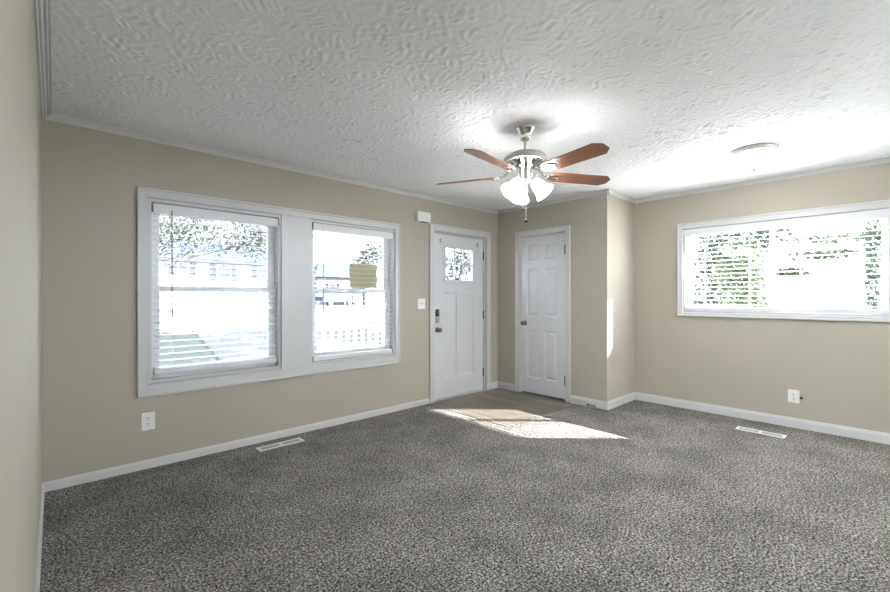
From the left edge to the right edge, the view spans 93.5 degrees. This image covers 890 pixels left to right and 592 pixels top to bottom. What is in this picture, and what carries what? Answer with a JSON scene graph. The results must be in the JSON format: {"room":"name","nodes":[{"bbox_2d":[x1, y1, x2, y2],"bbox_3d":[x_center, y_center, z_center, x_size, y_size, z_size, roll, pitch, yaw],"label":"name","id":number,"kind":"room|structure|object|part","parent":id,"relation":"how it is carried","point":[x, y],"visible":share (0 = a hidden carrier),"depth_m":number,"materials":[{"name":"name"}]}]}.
{"room":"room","nodes":[
{"label":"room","id":0,"kind":"room"},
{"bbox_2d":[0,0,40,591],"bbox_3d":[-1.532,0.110,1.451,0.140,2.580,3.212,0,0,-43],"label":"wall","id":1,"kind":"structure","parent":0,"point":[20,108],"depth_m":0.94,"materials":[{"name":"beige paint"}]},
{"bbox_2d":[34,483,43,591],"bbox_3d":[-1.476,1.219,1.504,0.014,0.062,3.212,0,0,-43],"label":"baseboard","id":2,"kind":"structure","parent":1,"relation":"attached to","point":[40,528],"depth_m":2.03,"materials":[{"name":"grey paint"}]},
{"bbox_2d":[33,0,51,119],"bbox_3d":[-1.463,-1.155,1.515,0.048,0.050,3.212,0,0,-43],"label":"crown molding","id":3,"kind":"structure","parent":1,"relation":"attached to","point":[42,8],"depth_m":1.96,"materials":[{"name":"grey paint"}]},
{"bbox_2d":[41,119,497,482],"bbox_3d":[-0.715,0.110,4.509,5.511,2.580,0.140,0,0,-43],"label":"wall","id":4,"kind":"structure","parent":0,"point":[91,409],"depth_m":3.01,"materials":[{"name":"beige paint"}]},
{"bbox_2d":[141,411,154,430],"bbox_3d":[-2.164,0.907,3.051,0.082,0.130,0.010,0,0,-43],"label":"wall outlet","id":5,"kind":"object","parent":4,"relation":"attached to","point":[148,418],"visible":1,"depth_m":3.05,"materials":[{"name":"white plastic"}]},
{"bbox_2d":[137,186,399,397],"bbox_3d":[-1.399,-0.033,3.849,2.340,1.520,0.159,0,0,-43],"label":"window","id":6,"kind":"structure","parent":4,"relation":"in","point":[293,251],"depth_m":3.73,"materials":[{"name":"grey paint"}]},
{"bbox_3d":[-1.887,-0.371,3.464,0.929,0.662,0.027,0,0,-43],"label":"sash","id":7,"kind":"part","parent":6,"relation":"part of","materials":[{"name":"white plastic"}]},
{"bbox_3d":[-1.863,0.264,3.438,0.929,0.696,0.040,0,0,-43],"label":"sash","id":8,"kind":"part","parent":6,"relation":"part of","materials":[{"name":"glass"}]},
{"bbox_2d":[151,203,278,374],"bbox_3d":[-1.821,-0.056,3.397,0.932,1.268,0.082,0,0,-43],"label":"window blind","id":9,"kind":"object","parent":6,"relation":"attached to","point":[170,210],"visible":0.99,"depth_m":3.33,"materials":[{"name":"white plastic"}]},
{"bbox_3d":[-2.072,-0.050,3.183,0.002,1.176,0.052,0,0,-43],"label":"ladder cord","id":10,"kind":"part","parent":9,"relation":"part of","materials":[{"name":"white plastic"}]},
{"bbox_3d":[-1.830,0.557,3.407,0.900,0.042,0.052,0,0,-43],"label":"rail","id":11,"kind":"part","parent":9,"relation":"part of","materials":[{"name":"white plastic"}]},
{"bbox_3d":[-1.824,-0.050,3.415,0.002,1.176,0.052,0,0,-43],"label":"ladder cord","id":12,"kind":"part","parent":9,"relation":"part of","materials":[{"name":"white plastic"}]},
{"bbox_3d":[-1.575,-0.050,3.647,0.002,1.176,0.052,0,0,-43],"label":"ladder cord","id":13,"kind":"part","parent":9,"relation":"part of","materials":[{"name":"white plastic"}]},
{"bbox_3d":[-1.354,-0.044,3.806,0.274,1.366,0.014,0,0,-43],"label":"mullion panel","id":14,"kind":"part","parent":6,"relation":"part of","materials":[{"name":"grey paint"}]},
{"bbox_3d":[-0.975,-0.371,4.316,0.934,0.662,0.027,0,0,-43],"label":"sash","id":15,"kind":"part","parent":6,"relation":"part of","materials":[{"name":"white plastic"}]},
{"bbox_3d":[-0.952,0.264,4.290,0.934,0.696,0.040,0,0,-43],"label":"sash","id":16,"kind":"part","parent":6,"relation":"part of","materials":[{"name":"white plastic"}]},
{"bbox_2d":[312,222,393,360],"bbox_3d":[-0.912,-0.044,4.248,0.938,1.305,0.082,0,0,-43],"label":"window blind","id":17,"kind":"object","parent":6,"relation":"attached to","point":[318,227],"visible":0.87,"depth_m":4.19,"materials":[{"name":"white plastic"}]},
{"bbox_3d":[-0.921,0.587,4.258,0.906,0.042,0.052,0,0,-43],"label":"rail","id":18,"kind":"part","parent":17,"relation":"part of","materials":[{"name":"white plastic"}]},
{"bbox_2d":[350,263,376,287],"bbox_3d":[-0.861,-0.221,4.424,0.335,0.258,0.001,0,0,-43],"label":"paper notice","id":19,"kind":"object","parent":6,"relation":"attached to","point":[366,268],"visible":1,"depth_m":4.42,"materials":[{"name":"beige paper"}]},
{"bbox_2d":[43,381,497,492],"bbox_3d":[-0.923,1.204,4.210,4.518,0.092,0.014,0,0,-43],"label":"baseboard","id":20,"kind":"structure","parent":4,"relation":"attached to","point":[70,481],"depth_m":3.33,"materials":[{"name":"grey paint"}]},
{"bbox_2d":[44,113,497,213],"bbox_3d":[-0.916,-1.159,4.202,4.518,0.042,0.034,0,0,-43],"label":"crown molding","id":21,"kind":"structure","parent":4,"relation":"attached to","point":[55,117],"depth_m":3.43,"materials":[{"name":"grey paint"}]},
{"bbox_2d":[417,299,424,308],"bbox_3d":[-0.267,0.082,4.819,0.116,0.120,0.019,0,0,-43],"label":"light switch","id":22,"kind":"object","parent":4,"relation":"attached to","point":[420,302],"visible":1,"depth_m":4.81,"materials":[{"name":"white plastic"}]},
{"bbox_2d":[415,211,430,222],"bbox_3d":[-0.251,-0.914,4.808,0.190,0.118,0.056,0,0,-43],"label":"door chime","id":23,"kind":"object","parent":4,"relation":"attached to","point":[425,217],"visible":1,"depth_m":4.77,"materials":[{"name":"white plastic"}]},
{"bbox_2d":[429,223,490,402],"bbox_3d":[0.176,0.194,5.311,1.084,2.109,0.181,0,0,-43],"label":"door","id":24,"kind":"structure","parent":4,"relation":"in","point":[456,307],"depth_m":5.26,"materials":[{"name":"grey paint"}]},
{"bbox_3d":[-0.071,0.398,5.004,0.066,0.066,0.069,0,0,-43],"label":"knob","id":25,"kind":"part","parent":24,"relation":"part of","materials":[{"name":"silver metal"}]},
{"bbox_3d":[0.180,-0.403,5.291,0.544,0.459,0.028,0,0,-43],"label":"lite frame","id":26,"kind":"part","parent":24,"relation":"part of","materials":[{"name":"white paint"}]},
{"bbox_2d":[40,388,889,591],"bbox_3d":[0.786,1.324,1.702,6.873,0.152,6.012,0,0,-43],"label":"floor","id":27,"kind":"structure","parent":0,"point":[635,495],"depth_m":2.45,"materials":[{"name":"grey carpet"}]},
{"bbox_2d":[256,437,304,451],"bbox_3d":[-1.387,1.247,3.536,0.375,0.006,0.105,0,0,-43],"label":"floor vent","id":28,"kind":"object","parent":27,"relation":"in","point":[296,440],"visible":1,"depth_m":3.52,"materials":[{"name":"white plastic"}]},
{"bbox_2d":[735,426,786,438],"bbox_3d":[2.905,1.247,3.855,0.110,0.006,0.370,0,0,-43],"label":"floor vent","id":29,"kind":"object","parent":27,"relation":"in","point":[737,427],"visible":1,"depth_m":3.84,"materials":[{"name":"white plastic"}]},
{"bbox_2d":[50,0,889,209],"bbox_3d":[0.786,-1.236,1.702,7.153,0.128,6.292,0,0,-43],"label":"ceiling","id":30,"kind":"structure","parent":0,"point":[391,93],"depth_m":2.32,"materials":[{"name":"white paint"}]},
{"bbox_2d":[436,124,610,222],"bbox_3d":[0.548,-0.849,2.879,1.254,0.663,1.268,0,0,-43],"label":"ceiling fan","id":31,"kind":"object","parent":30,"relation":"hanging from","point":[524,161],"visible":1,"depth_m":2.85,"materials":[{"name":"brown wood"}]},
{"bbox_3d":[0.165,-0.850,3.075,0.477,0.006,0.136,0,13,22],"label":"blade","id":32,"kind":"part","parent":31,"relation":"part of","materials":[{"name":"brown wood"}]},
{"bbox_3d":[0.286,-0.850,2.593,0.136,0.006,0.477,17,11,39],"label":"blade","id":33,"kind":"part","parent":31,"relation":"part of","materials":[{"name":"brown wood"}]},
{"bbox_3d":[0.396,-0.870,2.984,0.210,0.076,0.075,0,0,22],"label":"blade arm","id":34,"kind":"part","parent":31,"relation":"part of","materials":[{"name":"silver metal"}]},
{"bbox_3d":[0.444,-0.870,2.784,0.075,0.076,0.210,0,0,40],"label":"blade arm","id":35,"kind":"part","parent":31,"relation":"part of","materials":[{"name":"silver metal"}]},
{"bbox_3d":[0.462,-0.740,2.850,0.150,0.151,0.141,0,0,-43],"label":"lamp shade","id":36,"kind":"part","parent":31,"relation":"part of","materials":[{"name":"white glass"}]},
{"bbox_3d":[0.549,-0.740,3.043,0.138,0.151,0.145,0,0,-43],"label":"lamp shade","id":37,"kind":"part","parent":31,"relation":"part of","materials":[{"name":"white glass"}]},
{"bbox_3d":[0.672,-0.740,2.874,0.136,0.151,0.148,0,0,-43],"label":"lamp shade","id":38,"kind":"part","parent":31,"relation":"part of","materials":[{"name":"white glass"}]},
{"bbox_3d":[0.649,-0.870,2.768,0.075,0.076,0.210,0,0,-32],"label":"blade arm","id":39,"kind":"part","parent":31,"relation":"part of","materials":[{"name":"silver metal"}]},
{"bbox_3d":[0.728,-0.870,2.958,0.210,0.076,0.075,0,0,-14],"label":"blade arm","id":40,"kind":"part","parent":31,"relation":"part of","materials":[{"name":"silver metal"}]},
{"bbox_3d":[0.783,-0.850,2.558,0.136,0.006,0.477,15,-8,-31],"label":"blade","id":41,"kind":"part","parent":31,"relation":"part of","materials":[{"name":"brown wood"}]},
{"bbox_3d":[0.969,-0.850,3.020,0.477,0.006,0.136,0,-13,-14],"label":"blade","id":42,"kind":"part","parent":31,"relation":"part of","materials":[{"name":"brown wood"}]},
{"bbox_2d":[732,143,777,171],"bbox_3d":[2.479,-1.092,3.352,0.300,0.176,0.300,0,0,-43],"label":"ceiling light","id":43,"kind":"object","parent":30,"relation":"attached to","point":[754,156],"visible":1,"depth_m":3.27,"materials":[{"name":"white glass"}]},
{"bbox_2d":[498,194,610,401],"bbox_3d":[1.292,0.110,5.221,0.100,2.580,1.561,0,0,-43],"label":"wall","id":44,"kind":"structure","parent":0,"point":[589,218],"depth_m":4.85,"materials":[{"name":"beige paint"}]},
{"bbox_2d":[515,225,570,402],"bbox_3d":[1.227,0.200,5.248,0.155,2.096,0.802,0,0,-43],"label":"door","id":45,"kind":"structure","parent":44,"relation":"in","point":[542,262],"depth_m":5.23,"materials":[{"name":"grey paint"}]},
{"bbox_2d":[498,381,607,409],"bbox_3d":[1.256,1.204,5.177,0.014,0.092,1.575,0,0,-43],"label":"baseboard","id":46,"kind":"structure","parent":44,"relation":"attached to","point":[583,401],"depth_m":4.82,"materials":[{"name":"grey paint"}]},
{"bbox_2d":[498,189,609,213],"bbox_3d":[1.255,-1.159,5.163,0.034,0.042,1.595,0,0,-43],"label":"crown molding","id":47,"kind":"structure","parent":44,"relation":"attached to","point":[601,192],"depth_m":5.06,"materials":[{"name":"grey paint"}]},
{"bbox_2d":[611,195,633,399],"bbox_3d":[2.052,0.110,4.931,0.613,2.580,0.100,0,0,-43],"label":"wall","id":48,"kind":"structure","parent":0,"point":[622,211],"depth_m":4.86,"materials":[{"name":"beige paint"}]},
{"bbox_2d":[606,189,635,202],"bbox_3d":[2.048,-1.159,4.837,0.747,0.042,0.034,0,0,-43],"label":"crown molding","id":49,"kind":"structure","parent":48,"relation":"attached to","point":[613,193],"depth_m":4.82,"materials":[{"name":"grey paint"}]},
{"bbox_2d":[608,392,634,409],"bbox_3d":[2.054,1.204,4.856,0.713,0.092,0.014,0,0,-43],"label":"baseboard","id":50,"kind":"structure","parent":48,"relation":"attached to","point":[629,397],"depth_m":4.83,"materials":[{"name":"grey paint"}]},
{"bbox_2d":[634,163,889,432],"bbox_3d":[3.348,0.110,4.096,0.140,2.580,6.012,0,0,-43],"label":"wall","id":51,"kind":"structure","parent":0,"point":[840,370],"depth_m":4.21,"materials":[{"name":"beige paint"}]},
{"bbox_2d":[634,157,889,203],"bbox_3d":[3.817,-1.159,3.467,0.034,0.042,4.451,0,0,-43],"label":"crown molding","id":52,"kind":"structure","parent":51,"relation":"attached to","point":[885,159],"depth_m":4.10,"materials":[{"name":"grey paint"}]},
{"bbox_2d":[635,392,889,444],"bbox_3d":[3.825,1.204,3.474,0.014,0.092,4.451,0,0,-43],"label":"baseboard","id":53,"kind":"structure","parent":51,"relation":"attached to","point":[862,434],"depth_m":4.11,"materials":[{"name":"grey paint"}]},
{"bbox_2d":[677,199,889,321],"bbox_3d":[3.273,-0.303,4.155,0.159,1.037,1.730,0,0,-43],"label":"window","id":54,"kind":"structure","parent":51,"relation":"in","point":[683,276],"depth_m":4.17,"materials":[{"name":"grey paint"}]},
{"bbox_3d":[3.019,-0.290,4.458,0.025,0.888,0.789,0,0,-43],"label":"sash","id":55,"kind":"part","parent":54,"relation":"part of","materials":[{"name":"glass"}]},
{"bbox_2d":[683,208,889,314],"bbox_3d":[3.235,-0.298,4.134,0.082,0.900,1.596,0,0,-43],"label":"window blind","id":56,"kind":"object","parent":54,"relation":"attached to","point":[883,212],"visible":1,"depth_m":4.01,"materials":[{"name":"white"}]},
{"bbox_3d":[3.245,0.131,4.143,0.052,0.042,1.564,0,0,-43],"label":"rail","id":57,"kind":"part","parent":56,"relation":"part of","materials":[{"name":"white plastic"}]},
{"bbox_3d":[3.663,-0.292,3.698,0.052,0.808,0.002,0,0,-43],"label":"ladder cord","id":58,"kind":"part","parent":56,"relation":"part of","materials":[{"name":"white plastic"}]},
{"bbox_3d":[3.559,-0.290,3.920,0.025,0.888,0.824,0,0,-43],"label":"sash","id":59,"kind":"part","parent":54,"relation":"part of","materials":[{"name":"white plastic"}]},
{"bbox_2d":[788,389,799,402],"bbox_3d":[3.334,0.952,4.000,0.010,0.124,0.086,0,0,-43],"label":"wall outlet","id":60,"kind":"object","parent":51,"relation":"attached to","point":[793,395],"visible":1,"depth_m":4.00,"materials":[{"name":"white plastic"}]},
{"label":"outside","id":61,"kind":"structure","parent":0,"visible":0},
{"bbox_2d":[194,326,359,360],"bbox_3d":[-3.954,1.357,10.814,3.525,0.550,10.495,0,0,-36],"label":"driveway","id":62,"kind":"structure","parent":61,"point":[244,333],"depth_m":11.72,"materials":[{"name":"grey"}]},
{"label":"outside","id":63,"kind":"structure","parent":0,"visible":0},
{"bbox_2d":[160,300,779,365],"bbox_3d":[-2.702,1.255,24.854,110.000,0.990,120.000,0,0,-43],"label":"ground","id":64,"kind":"structure","parent":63,"point":[335,306],"depth_m":12.22,"materials":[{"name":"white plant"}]},
{"bbox_2d":[159,214,220,242],"bbox_3d":[-21.978,-3.425,34.405,6.560,8.770,4.398,0,0,-28],"label":"tree","id":65,"kind":"object","parent":64,"relation":"on","point":[165,214],"visible":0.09,"depth_m":34.42,"materials":[{"name":"green plant"}]},
{"bbox_2d":[159,214,264,272],"bbox_3d":[-7.393,-0.893,13.822,5.132,4.476,2.722,0,0,-43],"label":"tree","id":66,"kind":"object","parent":64,"relation":"on","point":[194,227],"visible":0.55,"depth_m":13.42,"materials":[{"name":"green plant"}]},
{"bbox_2d":[159,240,267,308],"bbox_3d":[-15.961,-1.040,28.200,8.800,5.200,7.800,0,0,-43],"label":"house","id":67,"kind":"structure","parent":64,"relation":"on","point":[198,277],"depth_m":25.41,"materials":[{"name":"grey"}]},
{"bbox_2d":[170,262,175,273],"bbox_3d":[-15.497,-1.640,23.823,0.320,0.700,0.050,0,0,-43],"label":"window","id":68,"kind":"structure","parent":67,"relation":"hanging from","point":[175,262],"depth_m":23.86,"materials":[{"name":"white"}]},
{"bbox_3d":[-15.136,-1.640,24.170,0.500,0.600,0.025,0,0,-43],"label":"pane","id":69,"kind":"part","parent":67,"relation":"part of","materials":[{"name":"white glass"}]},
{"bbox_2d":[190,263,195,274],"bbox_3d":[-14.766,-1.640,24.506,0.320,0.700,0.050,0,0,-43],"label":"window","id":70,"kind":"structure","parent":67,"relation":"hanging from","point":[192,269],"depth_m":24.50,"materials":[{"name":"white glass"}]},
{"bbox_2d":[210,264,215,278],"bbox_3d":[-13.999,-1.490,25.223,0.320,1.000,0.050,0,0,-43],"label":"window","id":71,"kind":"structure","parent":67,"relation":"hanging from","point":[212,270],"depth_m":25.20,"materials":[{"name":"white glass"}]},
{"bbox_3d":[-13.566,-1.490,25.638,0.700,0.900,0.025,0,0,-43],"label":"pane","id":72,"kind":"part","parent":67,"relation":"part of","materials":[{"name":"white glass"}]},
{"bbox_2d":[231,265,236,280],"bbox_3d":[-13.123,-1.490,26.042,0.320,1.000,0.050,0,0,-43],"label":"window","id":73,"kind":"structure","parent":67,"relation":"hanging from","point":[233,271],"depth_m":25.99,"materials":[{"name":"white glass"}]},
{"bbox_2d":[252,266,256,277],"bbox_3d":[-12.246,-1.590,26.862,0.320,0.800,0.050,0,0,-43],"label":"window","id":74,"kind":"structure","parent":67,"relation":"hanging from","point":[254,272],"depth_m":26.85,"materials":[{"name":"white glass"}]},
{"bbox_3d":[-11.849,-1.590,27.243,0.600,0.700,0.025,0,0,-43],"label":"pane","id":75,"kind":"part","parent":67,"relation":"part of","materials":[{"name":"white glass"}]},
{"bbox_2d":[226,223,264,251],"bbox_3d":[-17.508,-3.450,40.046,6.416,8.819,4.584,0,0,-43],"label":"tree","id":76,"kind":"object","parent":64,"relation":"on","point":[238,227],"visible":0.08,"depth_m":38.80,"materials":[{"name":"green plant"}]},
{"bbox_2d":[315,293,353,306],"bbox_3d":[-9.380,0.035,34.370,1.940,1.450,4.450,0,0,18],"label":"car","id":77,"kind":"object","parent":64,"relation":"on","point":[348,300],"visible":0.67,"depth_m":33.50,"materials":[{"name":"blue paint"}]},
{"bbox_2d":[314,263,379,304],"bbox_3d":[-11.858,-0.990,45.042,7.800,5.100,6.800,0,0,-43],"label":"house","id":78,"kind":"structure","parent":64,"relation":"on","point":[338,278],"depth_m":42.41,"materials":[{"name":"grey"}]},
{"bbox_2d":[334,293,371,304],"bbox_3d":[-9.233,0.035,40.660,1.940,1.450,4.450,0,0,33],"label":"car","id":79,"kind":"object","parent":64,"relation":"on","point":[356,299],"visible":0.37,"depth_m":40.67,"materials":[{"name":"white paint"}]},
{"bbox_2d":[348,241,382,304],"bbox_3d":[-6.748,-1.960,36.152,3.589,5.841,2.412,0,0,-43],"label":"tree","id":80,"kind":"object","parent":64,"relation":"on","point":[375,254],"visible":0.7,"depth_m":35.88,"materials":[{"name":"green plant"}]},
{"bbox_2d":[446,248,470,280],"bbox_3d":[0.542,-0.453,18.776,3.098,3.786,1.779,0,0,-43],"label":"tree","id":81,"kind":"object","parent":64,"relation":"on","point":[459,269],"visible":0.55,"depth_m":18.67,"materials":[{"name":"green plant"}]},
{"bbox_2d":[692,233,742,306],"bbox_3d":[5.977,0.199,9.292,1.120,3.502,1.115,0,0,-43],"label":"shrub","id":82,"kind":"object","parent":64,"relation":"on","point":[707,271],"visible":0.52,"depth_m":9.22,"materials":[{"name":"green plant"}]},
{"bbox_2d":[713,235,777,307],"bbox_3d":[5.582,0.397,7.796,1.030,3.106,0.987,0,0,-43],"label":"shrub","id":83,"kind":"object","parent":64,"relation":"on","point":[747,259],"visible":0.7,"depth_m":7.71,"materials":[{"name":"green plant"}]},
{"bbox_2d":[697,226,801,302],"bbox_3d":[7.569,-0.211,10.487,2.238,4.322,1.838,0,0,26],"label":"tree","id":84,"kind":"object","parent":64,"relation":"on","point":[766,240],"visible":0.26,"depth_m":10.18,"materials":[{"name":"green plant"}]},
{"bbox_2d":[776,226,880,277],"bbox_3d":[9.690,0.083,8.961,1.246,3.734,4.361,0,0,-43],"label":"tree","id":85,"kind":"object","parent":64,"relation":"on","point":[800,272],"visible":0.81,"depth_m":9.78,"materials":[{"name":"green plant"}]},
{"bbox_3d":[9.831,0.198,8.813,0.110,3.504,3.953,0,0,-43],"label":"stem","id":86,"kind":"part","parent":85,"relation":"part of","materials":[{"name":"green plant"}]},
{"bbox_2d":[861,218,880,308],"bbox_3d":[6.154,0.298,6.014,0.355,3.303,0.255,0,0,-43],"label":"shrub","id":87,"kind":"object","parent":64,"relation":"on","point":[870,273],"visible":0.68,"depth_m":5.99,"materials":[{"name":"green plant"}]},
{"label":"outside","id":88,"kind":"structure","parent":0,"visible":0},
{"bbox_3d":[-0.418,1.540,6.011,3.600,0.420,1.648,0,0,-43],"label":"floor","id":89,"kind":"structure","parent":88,"visible":0},
{"bbox_2d":[315,323,383,351],"bbox_3d":[-0.894,0.830,6.557,3.450,1.000,0.100,0,0,-43],"label":"porch railing","id":90,"kind":"object","parent":89,"relation":"on","point":[381,324],"visible":0.03,"depth_m":6.07,"materials":[{"name":"white paint"}]},
{"bbox_3d":[-0.912,0.443,6.540,3.300,0.055,0.070,0,0,-43],"label":"rail","id":91,"kind":"part","parent":90,"relation":"part of","materials":[{"name":"white paint"}]},
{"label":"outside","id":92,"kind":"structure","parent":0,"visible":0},
{"bbox_2d":[160,302,705,331],"bbox_3d":[-2.019,0.919,24.123,110.000,0.358,7.000,0,0,-43],"label":"street","id":93,"kind":"structure","parent":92,"point":[328,312],"depth_m":17.89,"materials":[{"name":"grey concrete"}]}
]}

